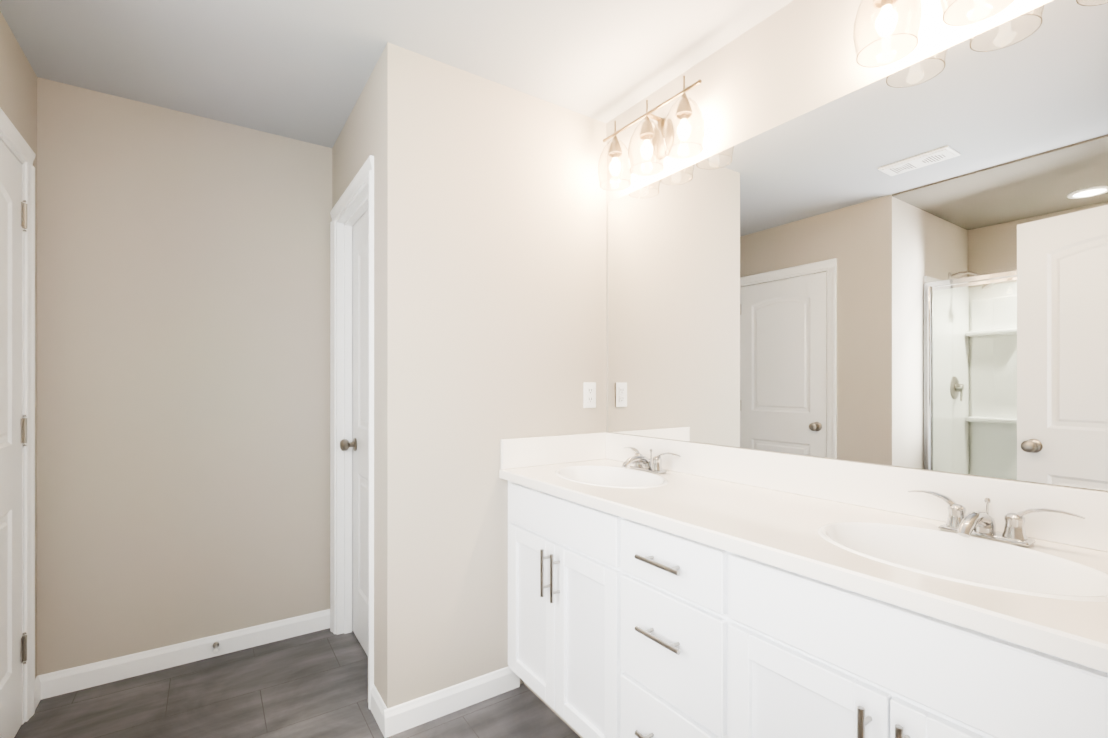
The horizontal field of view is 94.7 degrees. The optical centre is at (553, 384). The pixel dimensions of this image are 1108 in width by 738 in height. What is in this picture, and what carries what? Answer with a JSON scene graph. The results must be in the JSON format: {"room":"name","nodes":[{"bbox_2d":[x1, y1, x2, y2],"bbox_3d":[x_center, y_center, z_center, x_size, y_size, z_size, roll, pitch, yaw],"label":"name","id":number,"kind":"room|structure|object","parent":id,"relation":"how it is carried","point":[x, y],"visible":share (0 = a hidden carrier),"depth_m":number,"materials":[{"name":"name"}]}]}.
{"room":"bathroom","nodes":[
{"label":"bathroom","id":0,"kind":"room"},
{"bbox_2d":[0,11,36,677],"bbox_3d":[-1.817,0.013,1.594,0.110,2.440,0.913,0,0,-34],"label":"wall","id":1,"kind":"structure","parent":0,"point":[12,80],"depth_m":1.86,"materials":[{"name":"beige paint"}]},
{"bbox_2d":[0,140,26,737],"bbox_3d":[-1.748,0.216,1.555,0.177,2.022,0.734,0,0,-34],"label":"door","id":2,"kind":"structure","parent":1,"relation":"in","point":[13,431],"depth_m":1.75,"materials":[{"name":"white paint"}]},
{"bbox_2d":[0,108,34,724],"bbox_3d":[-1.765,0.181,1.531,0.127,2.105,0.859,0,0,-34],"label":"door frame","id":3,"kind":"structure","parent":1,"relation":"attached to","point":[16,144],"depth_m":1.88,"materials":[{"name":"white wood"}]},
{"bbox_2d":[37,77,331,675],"bbox_3d":[-1.656,0.014,2.320,1.190,2.440,0.110,0,0,-34],"label":"wall","id":4,"kind":"structure","parent":0,"point":[183,376],"depth_m":2.25,"materials":[{"name":"beige paint"}]},
{"bbox_2d":[35,609,329,708],"bbox_3d":[-1.571,1.188,2.292,1.080,0.092,0.030,0,0,-34],"label":"baseboard","id":5,"kind":"structure","parent":4,"relation":"attached to","point":[56,683],"depth_m":2.23,"materials":[{"name":"white wood"}]},
{"bbox_2d":[212,642,218,653],"bbox_3d":[-1.514,1.181,2.288,0.026,0.026,0.074,0,0,-34],"label":"door stop","id":6,"kind":"object","parent":5,"relation":"attached to","point":[215,645],"visible":1,"depth_m":2.29,"materials":[{"name":"silver metal"}]},
{"bbox_2d":[14,628,580,737],"bbox_3d":[-0.890,1.263,1.033,3.760,0.060,3.280,0,0,-34],"label":"floor","id":7,"kind":"structure","parent":0,"point":[312,685],"depth_m":1.96,"materials":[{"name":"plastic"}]},
{"bbox_2d":[499,432,1107,737],"bbox_3d":[0.535,0.726,1.407,0.576,1.015,1.901,0,0,-34],"label":"bathroom vanity","id":8,"kind":"object","parent":7,"relation":"on","point":[661,588],"visible":1,"depth_m":1.18,"materials":[{"name":"white paint"}]},
{"bbox_2d":[332,60,378,691],"bbox_3d":[-0.875,0.013,2.325,0.110,2.440,0.975,0,0,-34],"label":"wall","id":9,"kind":"structure","parent":0,"point":[374,113],"depth_m":1.94,"materials":[{"name":"beige paint"}]},
{"bbox_2d":[330,155,373,708],"bbox_3d":[-0.860,0.181,2.287,0.127,2.105,0.758,0,0,-34],"label":"door frame","id":10,"kind":"structure","parent":9,"relation":"attached to","point":[353,204],"depth_m":2.53,"materials":[{"name":"white wood"}]},
{"bbox_2d":[340,210,367,655],"bbox_3d":[-0.818,0.216,2.303,0.177,2.022,0.634,0,0,-34],"label":"door","id":11,"kind":"structure","parent":9,"relation":"in","point":[358,444],"depth_m":2.45,"materials":[{"name":"white paint"}]},
{"bbox_2d":[0,0,792,147],"bbox_3d":[-0.890,-1.247,1.034,3.760,0.080,3.280,0,0,-34],"label":"ceiling","id":12,"kind":"structure","parent":0,"point":[301,70],"depth_m":1.82,"materials":[{"name":"white paint"}]},
{"bbox_2d":[379,42,605,708],"bbox_3d":[-0.157,0.013,2.155,1.110,2.440,0.110,0,0,-34],"label":"wall","id":13,"kind":"structure","parent":0,"point":[492,264],"depth_m":1.97,"materials":[{"name":"beige paint"}]},
{"bbox_2d":[375,666,519,737],"bbox_3d":[-0.368,1.187,1.939,0.543,0.092,0.013,0,0,-34],"label":"baseboard","id":14,"kind":"structure","parent":13,"relation":"attached to","point":[396,719],"depth_m":1.90,"materials":[{"name":"white wood"}]},
{"bbox_2d":[583,382,595,407],"bbox_3d":[0.162,0.048,2.300,0.070,0.115,0.008,0,0,-34],"label":"electrical outlet plate","id":15,"kind":"object","parent":13,"relation":"attached to","point":[589,394],"visible":1,"depth_m":2.30,"materials":[{"name":"white plastic"}]},
{"bbox_2d":[606,0,1107,491],"bbox_3d":[0.852,0.013,1.555,0.110,2.440,2.015,0,0,-34],"label":"wall","id":16,"kind":"structure","parent":0,"point":[793,59],"depth_m":1.64,"materials":[{"name":"beige paint"}]},
{"bbox_2d":[598,75,704,190],"bbox_3d":[0.373,-0.987,2.019,0.162,0.274,0.536,0,0,-34],"label":"sconce","id":17,"kind":"object","parent":16,"relation":"attached to","point":[678,132],"visible":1,"depth_m":1.96,"materials":[{"name":"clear glass"}]},
{"bbox_2d":[608,0,1107,490],"bbox_3d":[0.770,-0.308,1.572,0.006,1.048,1.855,0,0,-34],"label":"wall mirror","id":18,"kind":"object","parent":16,"relation":"attached to","point":[907,266],"visible":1,"depth_m":1.34,"materials":[{"name":"silver mirror"}]},
{"bbox_2d":[853,0,1013,66],"bbox_3d":[0.960,-0.987,1.149,0.162,0.274,0.536,0,0,-34],"label":"sconce","id":19,"kind":"object","parent":16,"relation":"attached to","point":[885,32],"visible":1,"depth_m":1.25,"materials":[{"name":"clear glass"}]}
]}

